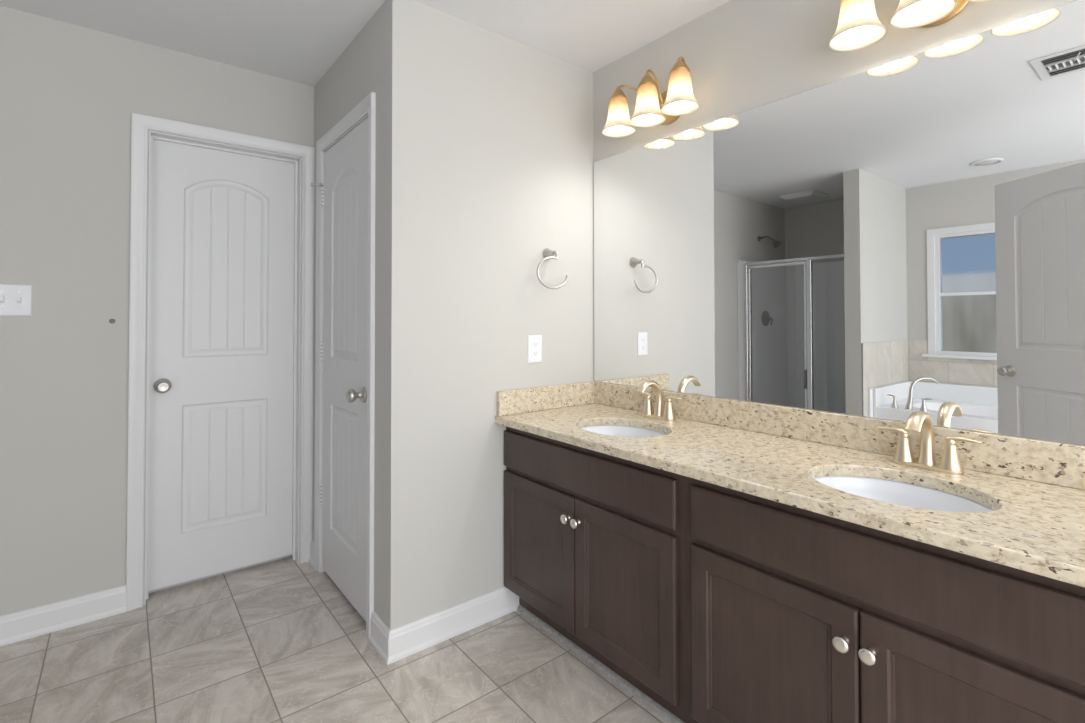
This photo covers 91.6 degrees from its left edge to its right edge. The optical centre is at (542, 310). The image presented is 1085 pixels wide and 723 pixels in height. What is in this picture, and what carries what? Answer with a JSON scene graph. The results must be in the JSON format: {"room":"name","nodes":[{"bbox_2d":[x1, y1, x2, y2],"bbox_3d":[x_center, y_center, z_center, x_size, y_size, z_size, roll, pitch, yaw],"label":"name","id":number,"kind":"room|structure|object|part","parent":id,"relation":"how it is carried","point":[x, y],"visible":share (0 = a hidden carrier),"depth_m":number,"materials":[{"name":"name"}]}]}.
{"room":"bathroom","nodes":[
{"label":"bathroom","id":0,"kind":"room"},
{"bbox_2d":[0,6,313,615],"bbox_3d":[-2.327,0.046,1.881,3.103,2.422,0.150,1,-1,-39],"label":"wall","id":1,"kind":"structure","parent":0,"point":[69,93],"depth_m":2.13,"materials":[{"name":"grey paint"}]},
{"bbox_2d":[0,284,31,315],"bbox_3d":[-2.017,-0.040,2.022,0.086,0.120,0.016,1,-1,-39],"label":"switch plate","id":2,"kind":"object","parent":1,"relation":"attached to","point":[15,299],"visible":1,"depth_m":2.02,"materials":[{"name":"white plastic"}]},
{"bbox_2d":[0,585,125,645],"bbox_3d":[-2.167,1.204,1.880,1.072,0.106,0.019,1,-1,-39],"label":"baseboard","id":3,"kind":"structure","parent":1,"relation":"attached to","point":[52,617],"depth_m":2.09,"materials":[{"name":"white paint"}]},
{"bbox_2d":[126,112,314,611],"bbox_3d":[-1.492,0.213,2.502,0.742,2.105,0.122,1,-1,-39],"label":"door","id":4,"kind":"structure","parent":1,"relation":"in","point":[223,411],"depth_m":2.50,"materials":[{"name":"white paint"}]},
{"bbox_3d":[-1.684,0.338,2.340,0.066,0.066,0.067,1,-1,-39],"label":"knob","id":5,"kind":"part","parent":4,"relation":"part of","materials":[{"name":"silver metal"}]},
{"bbox_2d":[0,556,669,722],"bbox_3d":[-0.489,1.256,0.340,4.120,0.050,5.100,1,-1,-39],"label":"floor","id":6,"kind":"structure","parent":0,"point":[276,641],"depth_m":1.83,"materials":[{"name":"tile"}]},
{"bbox_2d":[504,426,698,722],"bbox_3d":[0.310,0.861,2.002,0.561,0.790,0.904,1,-1,-39],"label":"vanity cabinet","id":7,"kind":"object","parent":6,"relation":"on","point":[595,542],"visible":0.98,"depth_m":1.75,"materials":[{"name":"brown wood"}]},
{"bbox_3d":[-0.020,0.904,2.029,0.018,0.480,0.439,1,-1,-39],"label":"door","id":8,"kind":"part","parent":7,"relation":"part of","materials":[{"name":"brown wood"}]},
{"bbox_3d":[0.083,0.736,1.864,0.031,0.033,0.033,1,-1,-39],"label":"knob","id":9,"kind":"part","parent":7,"relation":"part of","materials":[{"name":"silver metal"}]},
{"bbox_3d":[0.115,0.736,1.824,0.031,0.033,0.033,1,-1,-39],"label":"knob","id":10,"kind":"part","parent":7,"relation":"part of","materials":[{"name":"silver metal"}]},
{"bbox_3d":[0.114,0.569,1.865,0.018,0.145,0.872,1,-1,-39],"label":"drawer","id":11,"kind":"part","parent":7,"relation":"part of","materials":[{"name":"brown wood"}]},
{"bbox_2d":[517,605,684,722],"bbox_3d":[0.457,1.239,1.522,0.016,0.018,1.790,1,-1,-39],"label":"trim","id":12,"kind":"structure","parent":7,"relation":"attached to","point":[608,672],"depth_m":1.82,"materials":[{"name":"white wood"}]},
{"bbox_3d":[0.253,0.899,1.687,0.018,0.480,0.430,1,-1,-39],"label":"door","id":13,"kind":"part","parent":7,"relation":"part of","materials":[{"name":"brown wood"}]},
{"bbox_2d":[686,477,1084,722],"bbox_3d":[0.874,0.849,1.294,0.561,0.790,0.905,1,-1,-39],"label":"vanity cabinet","id":14,"kind":"object","parent":6,"relation":"on","point":[795,615],"visible":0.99,"depth_m":1.14,"materials":[{"name":"brown wood"}]},
{"bbox_3d":[0.553,0.892,1.310,0.018,0.480,0.431,1,-1,-39],"label":"door","id":15,"kind":"part","parent":14,"relation":"part of","materials":[{"name":"brown wood"}]},
{"bbox_2d":[495,381,1084,587],"bbox_3d":[0.597,0.392,1.644,0.570,0.131,1.834,1,-1,-39],"label":"countertop","id":16,"kind":"structure","parent":14,"relation":"on","point":[1034,489],"depth_m":1.41,"materials":[{"name":"beige stone"}]},
{"bbox_2d":[581,425,665,436],"bbox_3d":[0.298,0.538,1.966,0.322,0.150,0.409,1,-1,-39],"label":"undermount sink","id":17,"kind":"object","parent":16,"relation":"in","point":[614,430],"visible":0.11,"depth_m":2.12,"materials":[{"name":"white ceramic"}]},
{"bbox_2d":[636,380,682,420],"bbox_3d":[0.433,0.356,2.104,0.149,0.157,0.234,1,-1,-39],"label":"faucet","id":18,"kind":"object","parent":16,"relation":"on","point":[657,413],"visible":1,"depth_m":2.11,"materials":[{"name":"beige metal"}]},
{"bbox_3d":[0.436,0.387,2.173,0.052,0.083,0.052,1,-1,-39],"label":"handle","id":19,"kind":"part","parent":18,"relation":"part of","materials":[{"name":"beige metal"}]},
{"bbox_3d":[0.430,0.354,2.102,0.141,0.152,0.043,1,-1,-39],"label":"spout","id":20,"kind":"part","parent":18,"relation":"part of","materials":[{"name":"beige metal"}]},
{"bbox_3d":[0.469,0.430,2.131,0.055,0.012,0.159,1,-1,-39],"label":"deck plate","id":21,"kind":"part","parent":18,"relation":"part of","materials":[{"name":"beige metal"}]},
{"bbox_3d":[0.501,0.385,2.091,0.052,0.083,0.052,1,-1,-39],"label":"handle","id":22,"kind":"part","parent":18,"relation":"part of","materials":[{"name":"beige metal"}]},
{"bbox_3d":[0.518,0.348,2.071,0.021,0.020,0.076,1,-1,-39],"label":"lever","id":23,"kind":"part","parent":18,"relation":"part of","materials":[{"name":"beige metal"}]},
{"bbox_2d":[815,476,993,512],"bbox_3d":[0.852,0.527,1.269,0.322,0.150,0.409,1,-1,-39],"label":"undermount sink","id":24,"kind":"object","parent":16,"relation":"in","point":[889,491],"visible":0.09,"depth_m":1.39,"materials":[{"name":"white ceramic"}]},
{"bbox_2d":[877,411,981,474],"bbox_3d":[1.000,0.344,1.393,0.149,0.157,0.234,1,-1,-39],"label":"faucet","id":25,"kind":"object","parent":16,"relation":"on","point":[920,422],"visible":1,"depth_m":1.40,"materials":[{"name":"beige metal"}]},
{"bbox_3d":[0.986,0.338,1.483,0.021,0.020,0.076,1,-1,-39],"label":"lever","id":26,"kind":"part","parent":25,"relation":"part of","materials":[{"name":"beige metal"}]},
{"bbox_3d":[1.003,0.374,1.461,0.052,0.083,0.052,1,-1,-39],"label":"handle","id":27,"kind":"part","parent":25,"relation":"part of","materials":[{"name":"beige metal"}]},
{"bbox_3d":[0.997,0.342,1.390,0.141,0.152,0.043,1,-1,-39],"label":"spout","id":28,"kind":"part","parent":25,"relation":"part of","materials":[{"name":"beige metal"}]},
{"bbox_3d":[1.035,0.418,1.420,0.055,0.012,0.159,1,-1,-39],"label":"deck plate","id":29,"kind":"part","parent":25,"relation":"part of","materials":[{"name":"beige metal"}]},
{"bbox_3d":[1.068,0.373,1.379,0.052,0.083,0.052,1,-1,-39],"label":"handle","id":30,"kind":"part","parent":25,"relation":"part of","materials":[{"name":"beige metal"}]},
{"bbox_3d":[1.085,0.336,1.359,0.021,0.020,0.076,1,-1,-39],"label":"lever","id":31,"kind":"part","parent":25,"relation":"part of","materials":[{"name":"beige metal"}]},
{"bbox_3d":[0.653,0.724,1.148,0.031,0.033,0.033,1,-1,-39],"label":"knob","id":32,"kind":"part","parent":14,"relation":"part of","materials":[{"name":"silver metal"}]},
{"bbox_3d":[0.685,0.723,1.107,0.031,0.033,0.033,1,-1,-39],"label":"knob","id":33,"kind":"part","parent":14,"relation":"part of","materials":[{"name":"silver metal"}]},
{"bbox_3d":[0.826,0.886,0.967,0.018,0.480,0.438,1,-1,-39],"label":"door","id":34,"kind":"part","parent":14,"relation":"part of","materials":[{"name":"brown wood"}]},
{"bbox_2d":[313,5,381,616],"bbox_3d":[-0.838,0.052,2.389,0.140,2.422,0.909,1,-1,-39],"label":"wall","id":35,"kind":"structure","parent":0,"point":[357,72],"depth_m":2.11,"materials":[{"name":"grey paint"}]},
{"bbox_2d":[309,540,313,567],"bbox_3d":[-1.149,1.215,2.636,0.019,0.106,0.105,1,-1,-39],"label":"baseboard","id":36,"kind":"structure","parent":35,"relation":"attached to","point":[311,559],"depth_m":2.63,"materials":[{"name":"white paint"}]},
{"bbox_2d":[311,92,375,639],"bbox_3d":[-0.865,0.210,2.338,0.164,2.105,0.742,1,-1,-39],"label":"door","id":37,"kind":"structure","parent":35,"relation":"in","point":[345,171],"depth_m":2.30,"materials":[{"name":"white paint"}]},
{"bbox_3d":[-0.749,0.340,2.111,0.067,0.066,0.066,1,-1,-39],"label":"knob","id":38,"kind":"part","parent":37,"relation":"part of","materials":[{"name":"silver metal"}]},
{"bbox_2d":[369,611,389,663],"bbox_3d":[-0.598,1.203,1.944,0.019,0.106,0.181,1,-1,-39],"label":"baseboard","id":39,"kind":"structure","parent":35,"relation":"attached to","point":[379,632],"depth_m":1.94,"materials":[{"name":"white paint"}]},
{"bbox_2d":[0,0,729,86],"bbox_3d":[-0.493,-1.216,0.379,4.120,0.050,5.100,1,-1,-39],"label":"ceiling","id":40,"kind":"structure","parent":0,"point":[298,41],"depth_m":2.13,"materials":[{"name":"white paint"}]},
{"bbox_2d":[380,0,593,629],"bbox_3d":[-0.181,0.049,2.268,1.017,2.422,0.100,1,-1,-39],"label":"wall","id":41,"kind":"structure","parent":0,"point":[487,162],"depth_m":2.10,"materials":[{"name":"grey paint"}]},
{"bbox_2d":[387,587,519,664],"bbox_3d":[-0.328,1.204,2.055,0.580,0.106,0.019,1,-1,-39],"label":"baseboard","id":42,"kind":"structure","parent":41,"relation":"attached to","point":[406,640],"depth_m":2.02,"materials":[{"name":"white paint"}]},
{"bbox_2d":[528,335,541,362],"bbox_3d":[-0.032,0.169,2.315,0.076,0.121,0.008,1,-1,-39],"label":"power outlet","id":43,"kind":"object","parent":41,"relation":"attached to","point":[534,341],"visible":1,"depth_m":2.31,"materials":[{"name":"white plastic"}]},
{"bbox_2d":[532,341,538,347],"bbox_3d":[-0.031,0.149,2.314,0.033,0.028,0.003,1,-1,-39],"label":"receptacle","id":44,"kind":"object","parent":43,"relation":"attached to","point":[535,344],"depth_m":2.31,"materials":[{"name":"white plastic"}]},
{"bbox_2d":[533,350,538,356],"bbox_3d":[-0.031,0.189,2.313,0.033,0.028,0.003,1,-1,-39],"label":"receptacle","id":45,"kind":"object","parent":43,"relation":"attached to","point":[535,352],"depth_m":2.31,"materials":[{"name":"white plastic"}]},
{"bbox_2d":[537,248,568,288],"bbox_3d":[0.026,-0.186,2.324,0.178,0.188,0.076,1,-1,-39],"label":"towel ring","id":46,"kind":"object","parent":41,"relation":"attached to","point":[548,254],"visible":1,"depth_m":2.31,"materials":[{"name":"grey metal"}]},
{"bbox_3d":[0.044,-0.252,2.339,0.053,0.057,0.076,1,-1,-39],"label":"wall post","id":47,"kind":"part","parent":46,"relation":"part of","materials":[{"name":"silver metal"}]},
{"bbox_2d":[593,0,1084,445],"bbox_3d":[1.113,0.036,1.540,0.100,2.422,4.950,1,-1,-39],"label":"wall","id":48,"kind":"structure","parent":0,"point":[740,56],"depth_m":1.90,"materials":[{"name":"grey paint"}]},
{"bbox_2d":[602,56,699,137],"bbox_3d":[0.447,-0.866,2.138,0.211,0.212,0.459,1,-1,-39],"label":"vanity light","id":49,"kind":"object","parent":48,"relation":"attached to","point":[678,100],"visible":1,"depth_m":2.09,"materials":[{"name":"white glass"}]},
{"bbox_3d":[0.322,-0.832,2.240,0.143,0.149,0.143,1,-1,-39],"label":"lamp shade","id":50,"kind":"part","parent":49,"relation":"part of","materials":[{"name":"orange glass"}]},
{"bbox_3d":[0.416,-0.906,2.230,0.195,0.117,0.045,0,-1,18],"label":"arm","id":51,"kind":"part","parent":49,"relation":"part of","materials":[{"name":"gold metal"}]},
{"bbox_3d":[0.421,-0.835,2.116,0.143,0.149,0.143,1,-1,-39],"label":"lamp shade","id":52,"kind":"part","parent":49,"relation":"part of","materials":[{"name":"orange glass"}]},
{"bbox_3d":[0.460,-0.912,2.148,0.109,0.120,0.010,1,-1,-39],"label":"arm","id":53,"kind":"part","parent":49,"relation":"part of","materials":[{"name":"gold metal"}]},
{"bbox_3d":[0.519,-0.821,1.992,0.059,0.088,0.059,1,-1,-39],"label":"bulb","id":54,"kind":"part","parent":49,"relation":"part of","materials":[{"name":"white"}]},
{"bbox_3d":[0.519,-0.837,1.993,0.143,0.149,0.143,1,-1,-39],"label":"lamp shade","id":55,"kind":"part","parent":49,"relation":"part of","materials":[{"name":"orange glass"}]},
{"bbox_2d":[594,0,1084,444],"bbox_3d":[0.808,-0.201,1.840,0.005,1.056,1.792,1,-1,-39],"label":"wall mirror","id":56,"kind":"object","parent":48,"relation":"attached to","point":[898,239],"visible":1,"depth_m":1.58,"materials":[{"name":"clear glass"}]},
{"bbox_2d":[594,382,1084,489],"bbox_3d":[0.818,0.379,1.807,0.020,0.101,1.814,1,-1,-39],"label":"backsplash","id":57,"kind":"structure","parent":48,"relation":"attached to","point":[1049,462],"depth_m":1.60,"materials":[{"name":"beige stone"}]},
{"bbox_2d":[829,0,987,50],"bbox_3d":[1.027,-0.886,1.411,0.211,0.212,0.459,1,-1,-39],"label":"vanity light","id":58,"kind":"object","parent":48,"relation":"attached to","point":[859,27],"visible":1,"depth_m":1.46,"materials":[{"name":"white glass"}]},
{"bbox_3d":[0.902,-0.837,1.512,0.059,0.088,0.059,1,-1,-39],"label":"bulb","id":59,"kind":"part","parent":58,"relation":"part of","materials":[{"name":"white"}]},
{"bbox_3d":[0.902,-0.853,1.512,0.143,0.149,0.143,1,-1,-39],"label":"lamp shade","id":60,"kind":"part","parent":58,"relation":"part of","materials":[{"name":"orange glass"}]},
{"bbox_3d":[1.000,-0.839,1.389,0.059,0.088,0.059,1,-1,-39],"label":"bulb","id":61,"kind":"part","parent":58,"relation":"part of","materials":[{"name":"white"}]},
{"bbox_3d":[1.000,-0.855,1.389,0.143,0.149,0.143,1,-1,-39],"label":"lamp shade","id":62,"kind":"part","parent":58,"relation":"part of","materials":[{"name":"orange glass"}]}
]}

